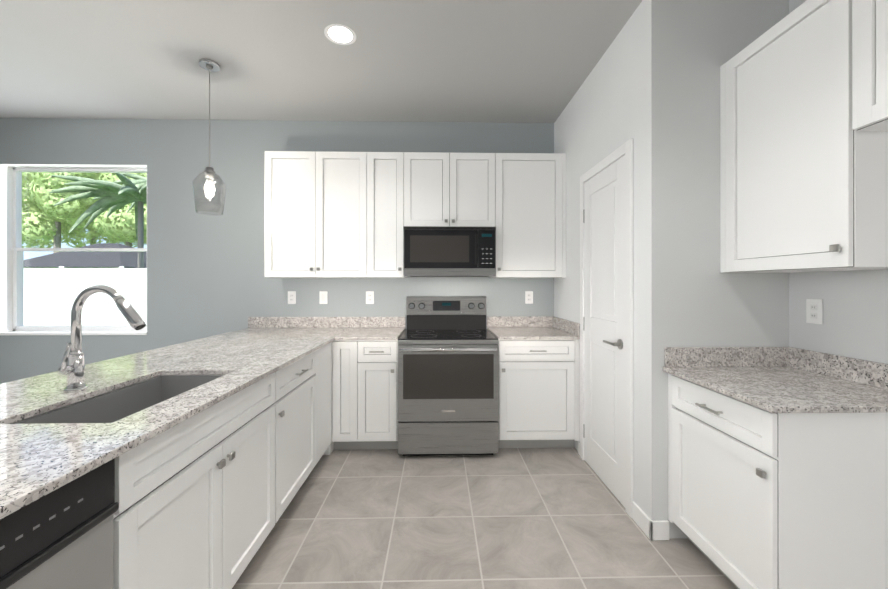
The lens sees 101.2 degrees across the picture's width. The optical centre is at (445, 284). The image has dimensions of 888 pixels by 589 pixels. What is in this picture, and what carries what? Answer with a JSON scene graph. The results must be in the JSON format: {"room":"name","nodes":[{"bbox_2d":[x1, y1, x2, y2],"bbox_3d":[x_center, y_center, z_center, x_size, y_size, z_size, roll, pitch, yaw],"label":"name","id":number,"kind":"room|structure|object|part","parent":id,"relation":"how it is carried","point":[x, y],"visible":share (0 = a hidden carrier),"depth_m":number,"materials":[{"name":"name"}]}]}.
{"room":"kitchen","nodes":[
{"label":"kitchen","id":0,"kind":"room"},
{"bbox_2d":[0,118,553,383],"bbox_3d":[-1.970,-0.110,3.464,5.990,2.840,0.150,0,0,-1],"label":"wall","id":1,"kind":"structure","parent":0,"point":[205,276],"depth_m":3.39,"materials":[{"name":"paint"}]},
{"bbox_2d":[0,164,146,334],"bbox_3d":[-3.425,-0.323,3.424,1.328,1.573,0.165,0,0,-1],"label":"window","id":2,"kind":"structure","parent":1,"relation":"in","point":[18,250],"depth_m":3.44,"materials":[{"name":"white plastic"}]},
{"bbox_2d":[288,291,295,303],"bbox_3d":[-1.433,0.120,3.394,0.074,0.118,0.007,0,0,-1],"label":"electrical outlet","id":3,"kind":"object","parent":1,"relation":"attached to","point":[291,297],"visible":1,"depth_m":3.39,"materials":[{"name":"white plastic"}]},
{"bbox_2d":[319,291,326,303],"bbox_3d":[-1.141,0.120,3.401,0.074,0.118,0.008,0,0,-1],"label":"electrical outlet","id":4,"kind":"object","parent":1,"relation":"attached to","point":[322,297],"visible":1,"depth_m":3.40,"materials":[{"name":"white plastic"}]},
{"bbox_2d":[366,291,373,303],"bbox_3d":[-0.710,0.120,3.410,0.074,0.118,0.007,0,0,-1],"label":"electrical outlet","id":5,"kind":"object","parent":1,"relation":"attached to","point":[369,297],"visible":1,"depth_m":3.41,"materials":[{"name":"white plastic"}]},
{"bbox_2d":[264,151,565,277],"bbox_3d":[-0.252,-0.595,3.251,2.561,1.066,0.348,0,0,-1],"label":"upper cabinet","id":6,"kind":"object","parent":1,"relation":"attached to","point":[339,214],"visible":0.9,"depth_m":3.10,"materials":[{"name":"white wood"}]},
{"bbox_2d":[403,226,495,276],"bbox_3d":[0.030,-0.279,3.236,0.774,0.414,0.389,0,0,-1],"label":"microwave","id":7,"kind":"object","parent":6,"relation":"attached to","point":[434,251],"visible":1,"depth_m":3.04,"materials":[{"name":"silver metal"}]},
{"bbox_2d":[525,291,532,303],"bbox_3d":[0.786,0.120,3.443,0.074,0.118,0.007,0,0,-1],"label":"electrical outlet","id":8,"kind":"object","parent":1,"relation":"attached to","point":[528,297],"visible":1,"depth_m":3.44,"materials":[{"name":"white plastic"}]},
{"bbox_2d":[0,0,641,122],"bbox_3d":[-1.459,-1.582,0.135,6.865,0.100,6.830,0,0,-1],"label":"ceiling","id":9,"kind":"structure","parent":0,"point":[508,61],"depth_m":2.47,"materials":[{"name":"grey paint"}]},
{"bbox_2d":[192,58,225,215],"bbox_3d":[-1.634,-1.011,2.524,0.199,1.035,0.199,0,0,-1],"label":"pendant light","id":10,"kind":"object","parent":9,"relation":"hanging from","point":[209,172],"visible":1,"depth_m":2.51,"materials":[{"name":"clear glass"}]},
{"bbox_3d":[-1.634,-0.636,2.524,0.199,0.286,0.199,0,0,-1],"label":"shade glass","id":11,"kind":"part","parent":10,"relation":"part of","materials":[{"name":"clear glass"}]},
{"bbox_3d":[-1.634,-0.663,2.524,0.058,0.075,0.060,0,0,-1],"label":"bulb","id":12,"kind":"part","parent":10,"relation":"part of","materials":[{"name":"white glass"}]},
{"bbox_2d":[324,24,355,44],"bbox_3d":[-0.643,-1.526,2.228,0.190,0.002,0.190,0,0,-1],"label":"recessed light","id":13,"kind":"object","parent":9,"relation":"in","point":[339,34],"visible":1,"depth_m":2.23,"materials":[{"name":"white"}]},
{"bbox_2d":[232,447,736,588],"bbox_3d":[-1.459,1.358,0.133,6.865,0.100,6.830,0,0,-1],"label":"floor","id":14,"kind":"structure","parent":0,"point":[531,518],"depth_m":1.93,"materials":[{"name":"tile"}]},
{"bbox_2d":[13,342,333,588],"bbox_3d":[-1.207,0.865,1.828,0.782,0.888,3.148,0,0,-1],"label":"base cabinet","id":15,"kind":"object","parent":14,"relation":"on","point":[204,498],"visible":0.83,"depth_m":1.36,"materials":[{"name":"white wood"}]},
{"bbox_2d":[0,458,118,588],"bbox_3d":[-1.104,0.862,0.606,0.596,0.870,0.600,0,0,-1],"label":"dishwasher","id":16,"kind":"object","parent":15,"relation":"in","point":[62,537],"visible":0.88,"depth_m":0.79,"materials":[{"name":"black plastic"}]},
{"bbox_2d":[0,317,404,518],"bbox_3d":[-1.069,0.359,1.822,1.449,0.123,3.168,0,0,-1],"label":"countertop","id":17,"kind":"structure","parent":15,"relation":"on","point":[37,461],"depth_m":1.37,"materials":[{"name":"stone"}]},
{"bbox_2d":[58,285,145,392],"bbox_3d":[-1.278,0.198,1.356,0.284,0.395,0.098,0,0,-1],"label":"pull-down faucet","id":18,"kind":"object","parent":17,"relation":"on","point":[72,367],"visible":1,"depth_m":1.36,"materials":[{"name":"silver metal"}]},
{"bbox_2d":[17,376,221,423],"bbox_3d":[-1.141,0.522,1.371,0.339,0.200,0.644,0,0,-1],"label":"undermount sink","id":19,"kind":"object","parent":17,"relation":"in","point":[114,406],"depth_m":1.49,"materials":[{"name":"silver metal"}]},
{"bbox_2d":[332,340,397,449],"bbox_3d":[-0.633,0.866,3.089,0.522,0.888,0.652,0,0,-1],"label":"base cabinet","id":20,"kind":"object","parent":14,"relation":"on","point":[364,394],"visible":0.92,"depth_m":2.80,"materials":[{"name":"white wood"}]},
{"bbox_2d":[398,297,498,455],"bbox_3d":[0.013,0.710,3.033,0.760,1.200,0.738,0,0,-1],"label":"electric range","id":21,"kind":"object","parent":14,"relation":"on","point":[448,375],"visible":1,"depth_m":2.73,"materials":[{"name":"silver metal"}]},
{"bbox_2d":[498,339,578,447],"bbox_3d":[0.714,0.866,3.119,0.636,0.888,0.652,0,0,-1],"label":"base cabinet","id":22,"kind":"object","parent":14,"relation":"on","point":[538,393],"visible":0.92,"depth_m":2.83,"materials":[{"name":"white wood"}]},
{"bbox_2d":[487,316,579,339],"bbox_3d":[0.714,0.360,3.121,0.636,0.123,0.649,0,0,-1],"label":"countertop","id":23,"kind":"structure","parent":22,"relation":"on","point":[527,328],"depth_m":3.21,"materials":[{"name":"stone"}]},
{"bbox_2d":[668,373,887,588],"bbox_3d":[1.454,0.877,1.590,0.672,0.864,0.594,0,0,-1],"label":"base cabinet","id":24,"kind":"object","parent":14,"relation":"on","point":[759,498],"visible":0.94,"depth_m":1.29,"materials":[{"name":"white wood"}]},
{"bbox_2d":[662,347,887,412],"bbox_3d":[1.456,0.383,1.575,0.669,0.123,0.624,0,0,-1],"label":"countertop","id":25,"kind":"structure","parent":24,"relation":"on","point":[783,380],"depth_m":1.60,"materials":[{"name":"stone"}]},
{"bbox_2d":[554,0,788,538],"bbox_3d":[1.479,-0.110,2.752,0.875,2.840,1.724,0,0,-1],"label":"wall","id":26,"kind":"structure","parent":0,"point":[650,85],"depth_m":1.89,"materials":[{"name":"paint"}]},
{"bbox_2d":[583,155,624,506],"bbox_3d":[1.014,0.272,2.422,0.066,2.059,0.621,0,0,-1],"label":"pantry door","id":27,"kind":"structure","parent":26,"relation":"in","point":[604,319],"depth_m":2.38,"materials":[{"name":"white wood"}]},
{"bbox_2d":[580,138,633,517],"bbox_3d":[1.038,0.244,2.414,0.018,2.132,0.734,0,0,-1],"label":"door frame","id":28,"kind":"structure","parent":26,"relation":"attached to","point":[626,149],"depth_m":2.08,"materials":[{"name":"white wood"}]},
{"bbox_2d":[578,441,668,539],"bbox_3d":[-1.459,1.261,0.133,6.565,0.095,6.530,0,0,-1],"label":"baseboard","id":29,"kind":"structure","parent":26,"relation":"attached to","point":[655,530],"depth_m":1.88,"materials":[{"name":"white wood"}]},
{"bbox_2d":[789,0,887,363],"bbox_3d":[1.917,-0.112,-0.654,0.150,2.840,5.106,0,0,-1],"label":"wall","id":30,"kind":"structure","parent":0,"point":[855,315],"depth_m":1.64,"materials":[{"name":"paint"}]},
{"bbox_2d":[720,0,887,272],"bbox_3d":[1.596,-0.596,1.594,0.388,1.066,0.594,0,0,-1],"label":"upper cabinet","id":31,"kind":"object","parent":30,"relation":"attached to","point":[803,176],"visible":0.98,"depth_m":1.48,"materials":[{"name":"white wood"}]},
{"bbox_2d":[806,299,822,323],"bbox_3d":[1.783,0.129,1.766,0.007,0.118,0.074,0,0,-1],"label":"outlet","id":32,"kind":"object","parent":30,"relation":"attached to","point":[814,311],"visible":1,"depth_m":1.76,"materials":[{"name":"white plastic"}]},
{"bbox_2d":[852,0,887,130],"bbox_3d":[1.613,-0.837,0.836,0.388,0.585,0.918,0,0,-1],"label":"upper cabinet","id":33,"kind":"object","parent":30,"relation":"attached to","point":[869,65],"visible":1,"depth_m":1.24,"materials":[{"name":"white wood"}]},
{"label":"outside","id":34,"kind":"structure","parent":0,"visible":0},
{"bbox_3d":[-24.850,1.522,41.213,72.000,0.130,76.300,0,0,-1],"label":"ground","id":35,"kind":"structure","parent":34,"visible":0},
{"bbox_2d":[22,172,146,267],"bbox_3d":[-25.722,-5.686,23.856,33.963,14.260,26.770,0,0,-1],"label":"trees","id":36,"kind":"object","parent":35,"relation":"on","point":[30,236],"depth_m":25.61,"materials":[{"name":"green plant"}]},
{"bbox_2d":[24,266,146,325],"bbox_3d":[-10.187,0.436,11.189,32.000,2.000,0.080,0,0,-1],"label":"fence","id":37,"kind":"object","parent":35,"relation":"on","point":[110,312],"depth_m":11.15,"materials":[{"name":"white plastic"}]},
{"bbox_2d":[24,243,146,267],"bbox_3d":[-19.326,-0.467,21.982,6.200,3.820,7.800,0,0,-1],"label":"house","id":38,"kind":"structure","parent":35,"relation":"on","point":[75,258],"depth_m":19.04,"materials":[{"name":"grey"}]}
]}

